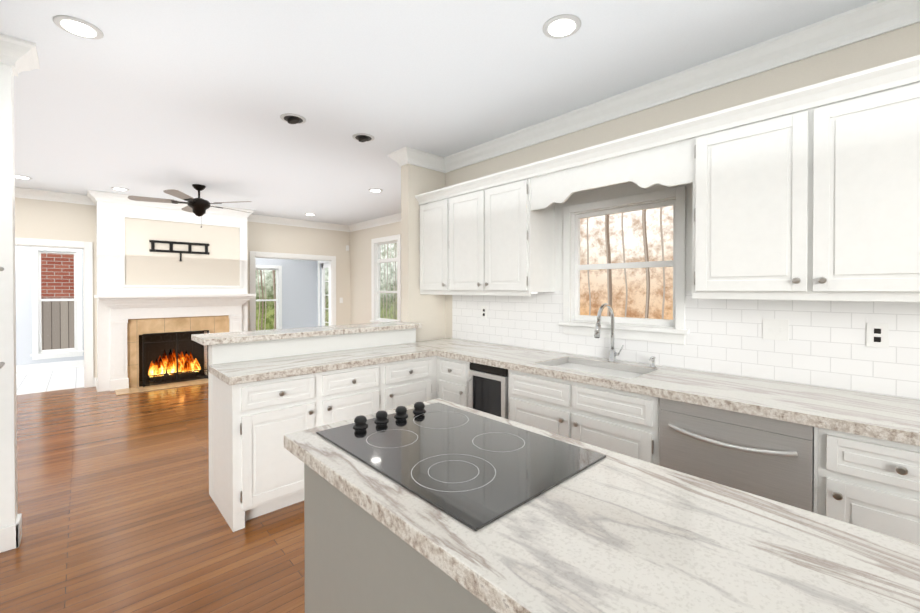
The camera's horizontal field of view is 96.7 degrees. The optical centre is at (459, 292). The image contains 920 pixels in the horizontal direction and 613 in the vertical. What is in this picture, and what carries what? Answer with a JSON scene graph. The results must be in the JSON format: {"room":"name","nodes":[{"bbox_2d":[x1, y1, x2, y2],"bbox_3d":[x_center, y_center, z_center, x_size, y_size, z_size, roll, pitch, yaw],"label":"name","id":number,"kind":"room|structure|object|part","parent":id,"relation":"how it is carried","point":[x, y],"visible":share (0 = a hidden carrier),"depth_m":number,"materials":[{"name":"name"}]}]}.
{"room":"kitchen","nodes":[
{"label":"kitchen","id":0,"kind":"room"},
{"bbox_2d":[0,63,17,527],"bbox_3d":[-3.091,0.029,1.694,1.690,2.740,0.120,0,1,-43],"label":"wall","id":1,"kind":"structure","parent":0,"point":[8,457],"depth_m":2.21,"materials":[{"name":"white paint"}]},
{"bbox_2d":[0,118,4,368],"bbox_3d":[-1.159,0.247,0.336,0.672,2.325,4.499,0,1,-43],"label":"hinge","id":2,"kind":"object","parent":1,"relation":"attached to","point":[2,364],"visible":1,"depth_m":2.05,"materials":[{"name":"silver metal"}]},
{"bbox_2d":[0,513,21,544],"bbox_3d":[-3.077,1.333,1.810,1.556,0.130,0.016,0,1,-43],"label":"baseboard","id":3,"kind":"structure","parent":1,"relation":"attached to","point":[10,537],"depth_m":2.22,"materials":[{"name":"white paint"}]},
{"bbox_2d":[0,33,39,75],"bbox_3d":[-2.581,-1.283,2.022,0.678,0.120,0.118,0,1,-43],"label":"crown molding","id":4,"kind":"structure","parent":1,"relation":"attached to","point":[17,53],"depth_m":2.20,"materials":[{"name":"white paint"}]},
{"bbox_2d":[16,367,83,394],"bbox_3d":[-5.242,1.384,7.559,6.500,0.060,2.210,0,1,-43],"label":"floor","id":5,"kind":"structure","parent":0,"point":[45,381],"depth_m":6.32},
{"bbox_2d":[0,383,304,612],"bbox_3d":[-1.019,1.419,3.007,6.500,0.060,10.210,0,1,-43],"label":"floor","id":6,"kind":"structure","parent":0,"point":[118,509],"depth_m":2.46,"materials":[{"name":"brown wood"}]},
{"bbox_2d":[94,294,255,394],"bbox_3d":[-4.226,0.697,6.223,2.000,1.335,0.735,0,1,-43],"label":"fireplace","id":7,"kind":"object","parent":6,"relation":"on","point":[133,317],"visible":0.79,"depth_m":6.07,"materials":[{"name":"white paint"}]},
{"bbox_2d":[213,365,386,531],"bbox_3d":[-1.110,0.959,2.881,1.000,0.863,0.503,0,1,-43],"label":"base cabinet","id":8,"kind":"object","parent":6,"relation":"on","point":[262,408],"depth_m":2.54,"materials":[{"name":"white paint"}]},
{"bbox_2d":[208,345,434,384],"bbox_3d":[-0.931,0.502,3.033,1.523,0.046,0.519,0,1,-43],"label":"countertop","id":9,"kind":"structure","parent":8,"relation":"on","point":[270,369],"depth_m":2.80,"materials":[{"name":"white stone"}]},
{"bbox_2d":[304,466,487,612],"bbox_3d":[0.553,0.976,0.677,0.616,0.863,2.576,0,1,-43],"label":"kitchen island","id":10,"kind":"object","parent":6,"relation":"on","point":[353,564],"depth_m":1.13,"materials":[{"name":"grey paint"}]},
{"bbox_2d":[284,428,919,612],"bbox_3d":[0.552,0.521,0.675,0.700,0.046,2.664,0,1,-43],"label":"island countertop","id":11,"kind":"structure","parent":10,"relation":"on","point":[626,534],"depth_m":0.80,"materials":[{"name":"white stone"}]},
{"bbox_2d":[312,398,607,533],"bbox_3d":[-0.031,0.469,1.318,0.550,0.045,0.780,0,1,-43],"label":"cooktop","id":12,"kind":"object","parent":11,"relation":"in","point":[476,467],"depth_m":1.22,"materials":[{"name":"grey glass"}]},
{"bbox_2d":[387,353,436,409],"bbox_3d":[-0.547,0.954,3.403,0.534,0.863,0.503,0,1,-43],"label":"base cabinet","id":13,"kind":"object","parent":6,"relation":"on","point":[408,382],"depth_m":3.22,"materials":[{"name":"white paint"}]},
{"bbox_2d":[436,355,461,404],"bbox_3d":[0.190,0.954,3.439,0.634,0.863,0.400,0,1,-43],"label":"base cabinet","id":14,"kind":"object","parent":6,"relation":"on","point":[449,371],"depth_m":3.27,"materials":[{"name":"white paint"}]},
{"bbox_2d":[462,359,505,418],"bbox_3d":[0.407,0.956,3.173,0.677,0.862,0.373,0,1,-43],"label":"wine cooler","id":15,"kind":"object","parent":6,"relation":"on","point":[483,384],"depth_m":2.99,"materials":[{"name":"black glass"}]},
{"bbox_2d":[506,371,653,463],"bbox_3d":[0.884,0.960,2.691,0.634,0.863,1.069,0,1,-43],"label":"base cabinet","id":16,"kind":"object","parent":6,"relation":"on","point":[621,422],"depth_m":2.39,"materials":[{"name":"white paint"}]},
{"bbox_2d":[654,399,821,514],"bbox_3d":[1.449,0.965,2.080,0.636,0.862,0.620,0,1,-43],"label":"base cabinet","id":17,"kind":"object","parent":6,"relation":"on","point":[771,459],"depth_m":1.81,"materials":[{"name":"silver metal"}]},
{"bbox_2d":[402,339,919,446],"bbox_3d":[0.989,0.555,2.557,0.641,0.145,3.828,0,1,-43],"label":"countertop","id":18,"kind":"structure","parent":17,"relation":"on","point":[892,419],"depth_m":1.99,"materials":[{"name":"white stone"}]},
{"bbox_2d":[542,355,657,378],"bbox_3d":[0.880,0.606,2.675,0.418,0.242,0.668,0,1,-43],"label":"sink","id":19,"kind":"object","parent":18,"relation":"in","point":[627,370],"depth_m":2.81,"materials":[{"name":"white ceramic"}]},
{"bbox_2d":[594,303,623,362],"bbox_3d":[1.002,0.278,2.752,0.261,0.406,0.109,0,1,-43],"label":"faucet","id":20,"kind":"object","parent":18,"relation":"on","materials":[{"name":"silver metal"}]},
{"bbox_2d":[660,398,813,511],"bbox_3d":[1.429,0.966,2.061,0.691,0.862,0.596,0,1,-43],"label":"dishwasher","id":21,"kind":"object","parent":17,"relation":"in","point":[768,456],"depth_m":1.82,"materials":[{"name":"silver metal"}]},
{"bbox_2d":[822,431,919,544],"bbox_3d":[1.813,0.967,1.690,0.633,0.863,0.471,0,1,-43],"label":"base cabinet","id":22,"kind":"object","parent":6,"relation":"on","point":[851,457],"depth_m":1.52,"materials":[{"name":"white paint"}]},
{"bbox_2d":[15,246,316,365],"bbox_3d":[-5.953,-0.022,8.315,6.500,2.740,0.120,0,1,-43],"label":"wall","id":23,"kind":"structure","parent":0,"point":[299,293],"depth_m":9.74,"materials":[{"name":"white paint"}]},
{"bbox_2d":[16,360,83,372],"bbox_3d":[-5.918,1.283,8.265,6.230,0.130,0.016,0,1,-43],"label":"baseboard","id":24,"kind":"structure","parent":23,"relation":"attached to","point":[77,363],"depth_m":7.12,"materials":[{"name":"white paint"}]},
{"bbox_2d":[30,247,83,359],"bbox_3d":[-7.101,0.180,7.223,0.680,1.948,0.162,0,1,-43],"label":"sunroom window","id":25,"kind":"structure","parent":23,"relation":"in","point":[38,352],"depth_m":7.16,"materials":[{"name":"white paint"}]},
{"bbox_2d":[256,265,281,328],"bbox_3d":[-4.575,0.202,9.566,0.810,1.668,0.162,0,1,-43],"label":"sunroom window","id":26,"kind":"structure","parent":23,"relation":"in","point":[278,299],"depth_m":9.74,"materials":[{"name":"white paint"}]},
{"bbox_2d":[96,201,247,391],"bbox_3d":[-4.425,-0.007,6.410,1.890,2.740,0.450,0,1,-43],"label":"wall","id":27,"kind":"structure","parent":0,"point":[108,249],"depth_m":5.74,"materials":[{"name":"white paint"}]},
{"bbox_2d":[84,200,95,203],"bbox_3d":[-5.127,-1.312,5.695,0.098,0.120,0.330,0,1,-43],"label":"crown molding","id":28,"kind":"structure","parent":27,"relation":"attached to","point":[85,201],"depth_m":5.84,"materials":[{"name":"white paint"}]},
{"bbox_2d":[84,190,255,219],"bbox_3d":[-4.239,-1.316,6.199,2.086,0.120,0.098,0,1,-43],"label":"crown molding","id":29,"kind":"structure","parent":27,"relation":"attached to","point":[91,194],"depth_m":6.00,"materials":[{"name":"white paint"}]},
{"bbox_2d":[139,332,206,385],"bbox_3d":[-4.476,0.988,6.385,0.890,0.750,0.430,0,1,-43],"label":"firebox","id":30,"kind":"object","parent":27,"relation":"attached to","point":[150,357],"depth_m":6.42,"materials":[{"name":"black metal"}]},
{"bbox_2d":[149,240,208,260],"bbox_3d":[-4.257,-0.618,6.232,0.760,0.296,0.023,0,1,-43],"label":"bracket","id":31,"kind":"object","parent":27,"relation":"attached to","point":[171,250],"visible":1,"depth_m":6.20,"materials":[{"name":"black metal"}]},
{"bbox_2d":[121,214,241,287],"bbox_3d":[-4.202,-0.587,6.291,1.550,1.030,0.022,0,1,-43],"label":"chimney breast","id":32,"kind":"structure","parent":27,"relation":"attached to","point":[219,265],"depth_m":6.23,"materials":[{"name":"beige paint"}]},
{"bbox_2d":[15,197,349,377],"bbox_3d":[-4.502,-0.010,6.728,6.470,2.740,0.120,0,1,-43],"label":"wall","id":33,"kind":"structure","parent":0,"point":[43,219],"depth_m":7.32,"materials":[{"name":"beige paint"}]},
{"bbox_2d":[15,187,95,205],"bbox_3d":[-5.931,-1.308,5.244,1.890,0.120,0.098,0,1,-43],"label":"crown molding","id":34,"kind":"structure","parent":33,"relation":"attached to","point":[27,193],"depth_m":5.56,"materials":[{"name":"white paint"}]},
{"bbox_2d":[94,377,97,391],"bbox_3d":[-5.129,1.303,5.768,0.030,0.130,0.450,0,1,-43],"label":"baseboard","id":35,"kind":"structure","parent":33,"relation":"attached to","point":[95,379],"depth_m":5.77,"materials":[{"name":"white paint"}]},
{"bbox_2d":[15,238,335,387],"bbox_3d":[-4.535,0.315,6.700,5.260,2.090,0.160,0,1,-43],"label":"door frame","id":36,"kind":"structure","parent":33,"relation":"attached to","point":[87,247],"depth_m":5.88,"materials":[{"name":"white paint"}]},
{"bbox_2d":[247,215,347,231],"bbox_3d":[-3.115,-1.329,7.855,2.010,0.120,0.098,0,1,-43],"label":"crown molding","id":37,"kind":"structure","parent":33,"relation":"attached to","point":[260,219],"depth_m":7.87,"materials":[{"name":"white paint"}]},
{"bbox_2d":[208,328,415,499],"bbox_3d":[-1.074,0.861,3.340,1.679,1.051,0.120,0,1,-43],"label":"wall","id":38,"kind":"structure","parent":0,"point":[235,352],"depth_m":3.06,"materials":[{"name":"white paint"}]},
{"bbox_2d":[317,261,322,325],"bbox_3d":[-2.905,-0.033,9.676,0.120,2.740,2.030,0,1,-43],"label":"wall","id":39,"kind":"structure","parent":0,"point":[320,294],"depth_m":10.26,"materials":[{"name":"white paint"}]},
{"bbox_2d":[318,261,328,325],"bbox_3d":[-3.209,0.270,9.962,0.100,2.130,0.960,0,1,-43],"label":"french door","id":40,"kind":"structure","parent":39,"relation":"in","point":[324,264],"depth_m":10.20,"materials":[{"name":"white paint"}]},
{"bbox_2d":[350,221,400,323],"bbox_3d":[-0.763,-0.013,7.073,0.120,2.740,4.700,0,1,-43],"label":"wall","id":41,"kind":"structure","parent":0,"point":[360,278],"depth_m":8.29,"materials":[{"name":"beige paint"}]},
{"bbox_2d":[348,213,400,231],"bbox_3d":[-0.802,-1.322,6.944,0.098,0.120,4.580,0,1,-43],"label":"crown molding","id":42,"kind":"structure","parent":41,"relation":"attached to","point":[394,218],"depth_m":7.81,"materials":[{"name":"white paint"}]},
{"bbox_2d":[370,234,400,322],"bbox_3d":[-1.357,-0.193,7.680,0.162,1.688,1.030,0,1,-43],"label":"living room window","id":43,"kind":"structure","parent":41,"relation":"in","point":[376,260],"depth_m":7.83,"materials":[{"name":"white paint"}]},
{"bbox_3d":[-1.341,-0.197,7.694,0.004,1.454,0.754,0,1,-43],"label":"glass","id":44,"kind":"part","parent":43,"relation":"part of","materials":[{"name":"clear glass"}]},
{"bbox_2d":[401,164,444,341],"bbox_3d":[0.190,0.006,4.670,1.990,2.740,0.120,0,1,-43],"label":"wall","id":45,"kind":"structure","parent":0,"point":[427,311],"depth_m":4.02,"materials":[{"name":"beige paint"}]},
{"bbox_2d":[387,151,403,166],"bbox_3d":[-0.001,-1.303,4.618,1.848,0.120,0.118,0,1,-43],"label":"crown molding","id":46,"kind":"structure","parent":45,"relation":"attached to","point":[392,155],"depth_m":4.00,"materials":[{"name":"white paint"}]},
{"bbox_2d":[396,146,443,171],"bbox_3d":[-0.369,-1.299,3.999,0.468,0.120,0.108,0,1,-43],"label":"crown molding","id":47,"kind":"structure","parent":45,"relation":"attached to","point":[405,155],"depth_m":3.98,"materials":[{"name":"white paint"}]},
{"bbox_2d":[0,0,876,224],"bbox_3d":[-1.770,-1.387,3.795,6.500,0.060,12.420,0,1,-43],"label":"ceiling","id":48,"kind":"structure","parent":0,"point":[151,98],"depth_m":2.60,"materials":[{"name":"white paint"}]},
{"bbox_2d":[53,15,103,39],"bbox_3d":[-1.880,-1.327,2.019,0.181,0.045,0.187,0,1,-43],"label":"recessed light","id":49,"kind":"object","parent":48,"relation":"in","point":[73,25],"depth_m":2.06,"materials":[{"name":"white metal"}]},
{"bbox_2d":[128,184,251,227],"bbox_3d":[-3.394,-1.099,5.286,1.388,0.539,1.348,0,1,-43],"label":"ceiling fan","id":50,"kind":"object","parent":48,"relation":"hanging from","point":[198,206],"visible":1,"depth_m":5.14,"materials":[{"name":"brown metal"}]},
{"bbox_2d":[280,113,305,123],"bbox_3d":[-1.269,-1.336,3.101,0.182,0.045,0.202,0,1,-43],"label":"recessed light","id":51,"kind":"object","parent":48,"relation":"in","point":[291,118],"depth_m":3.15,"materials":[{"name":"black metal"}]},
{"bbox_2d":[352,133,374,141],"bbox_3d":[-0.824,-1.339,3.485,0.182,0.045,0.202,0,1,-43],"label":"recessed light","id":52,"kind":"object","parent":48,"relation":"in","point":[361,137],"depth_m":3.54,"materials":[{"name":"black metal"}]},
{"bbox_2d":[543,14,580,38],"bbox_3d":[0.499,-1.327,2.011,0.185,0.045,0.183,0,1,-43],"label":"recessed light","id":53,"kind":"object","parent":48,"relation":"in","point":[561,26],"depth_m":2.05,"materials":[{"name":"white metal"}]},
{"bbox_2d":[445,22,919,399],"bbox_3d":[1.744,0.025,2.312,0.120,2.740,5.450,0,1,-43],"label":"wall","id":54,"kind":"structure","parent":0,"point":[888,47],"depth_m":2.43,"materials":[{"name":"beige paint"}]},
{"bbox_2d":[415,191,438,294],"bbox_3d":[-0.108,-0.475,3.956,0.345,0.935,0.514,0,1,-43],"label":"upper cabinet","id":55,"kind":"object","parent":54,"relation":"attached to","point":[428,202],"depth_m":3.90,"materials":[{"name":"white paint"}]},
{"bbox_2d":[439,163,558,294],"bbox_3d":[0.303,-0.472,3.513,0.345,0.935,0.975,0,1,-43],"label":"upper cabinet","id":56,"kind":"object","parent":54,"relation":"attached to","point":[497,231],"depth_m":3.25,"materials":[{"name":"white paint"}]},
{"bbox_2d":[555,182,692,290],"bbox_3d":[1.140,-0.460,2.867,0.004,0.900,1.130,0,1,-43],"label":"wall panel","id":57,"kind":"object","parent":54,"relation":"attached to","point":[609,192],"visible":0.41,"depth_m":2.95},
{"bbox_2d":[559,186,689,344],"bbox_3d":[1.150,-0.169,2.920,0.162,0.993,0.930,0,1,-43],"label":"kitchen window","id":58,"kind":"structure","parent":54,"relation":"in","point":[674,331],"depth_m":2.85,"materials":[{"name":"white paint"}]},
{"bbox_3d":[1.165,-0.190,2.934,0.004,0.794,0.724,0,1,-43],"label":"glass","id":59,"kind":"part","parent":58,"relation":"part of","materials":[{"name":"clear glass"}]},
{"bbox_2d":[443,0,919,172],"bbox_3d":[1.623,-1.285,2.272,0.098,0.120,5.330,0,1,-43],"label":"crown molding","id":60,"kind":"structure","parent":54,"relation":"attached to","point":[849,27],"depth_m":2.38,"materials":[{"name":"white paint"}]},
{"bbox_2d":[452,291,919,399],"bbox_3d":[1.227,0.236,2.776,0.008,0.490,3.830,0,1,-43],"label":"tile backsplash","id":61,"kind":"structure","parent":54,"relation":"attached to","point":[825,346],"depth_m":2.30,"materials":[{"name":"white tile"}]},
{"bbox_2d":[481,306,486,318],"bbox_3d":[0.226,0.190,3.845,0.007,0.115,0.075,0,1,-43],"label":"outlet","id":62,"kind":"object","parent":61,"relation":"attached to","point":[483,308],"depth_m":3.84,"materials":[{"name":"white plastic"}]},
{"bbox_2d":[762,318,788,340],"bbox_3d":[1.721,0.203,2.232,0.008,0.115,0.115,0,1,-43],"label":"outlet","id":63,"kind":"object","parent":61,"relation":"attached to","point":[773,329],"depth_m":2.23,"materials":[{"name":"white plastic"}]},
{"bbox_2d":[866,323,888,347],"bbox_3d":[1.987,0.205,1.946,0.007,0.115,0.075,0,1,-43],"label":"outlet","id":64,"kind":"object","parent":61,"relation":"attached to","point":[877,334],"depth_m":1.94,"materials":[{"name":"white plastic"}]},
{"bbox_2d":[687,55,919,298],"bbox_3d":[1.744,-0.460,1.960,0.345,0.935,1.053,0,1,-43],"label":"upper cabinet","id":65,"kind":"object","parent":54,"relation":"attached to","point":[811,192],"depth_m":1.85,"materials":[{"name":"white paint"}]},
{"bbox_3d":[1.195,-0.890,2.518,0.386,0.085,4.389,0,1,-43],"label":"crown mould","id":66,"kind":"part","parent":65,"relation":"part of","materials":[{"name":"white paint"}]},
{"label":"outside","id":67,"kind":"structure","parent":0,"visible":0},
{"bbox_2d":[41,253,73,349],"bbox_3d":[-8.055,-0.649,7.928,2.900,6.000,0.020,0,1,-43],"label":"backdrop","id":68,"kind":"structure","parent":67,"point":[59,332],"depth_m":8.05,"materials":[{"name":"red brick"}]},
{"bbox_2d":[380,243,396,319],"bbox_3d":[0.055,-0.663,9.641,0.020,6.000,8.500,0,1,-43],"label":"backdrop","id":69,"kind":"structure","parent":67,"point":[385,301],"depth_m":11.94,"materials":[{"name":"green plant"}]},
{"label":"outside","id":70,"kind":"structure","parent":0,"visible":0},
{"bbox_2d":[256,268,328,329],"bbox_3d":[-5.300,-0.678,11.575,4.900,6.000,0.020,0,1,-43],"label":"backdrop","id":71,"kind":"structure","parent":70,"point":[266,290],"depth_m":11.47,"materials":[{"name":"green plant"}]},
{"bbox_2d":[580,206,672,319],"bbox_3d":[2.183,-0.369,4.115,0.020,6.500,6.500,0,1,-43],"label":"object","id":72,"kind":"structure","parent":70,"point":[595,248],"depth_m":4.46,"materials":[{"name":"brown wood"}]}
]}

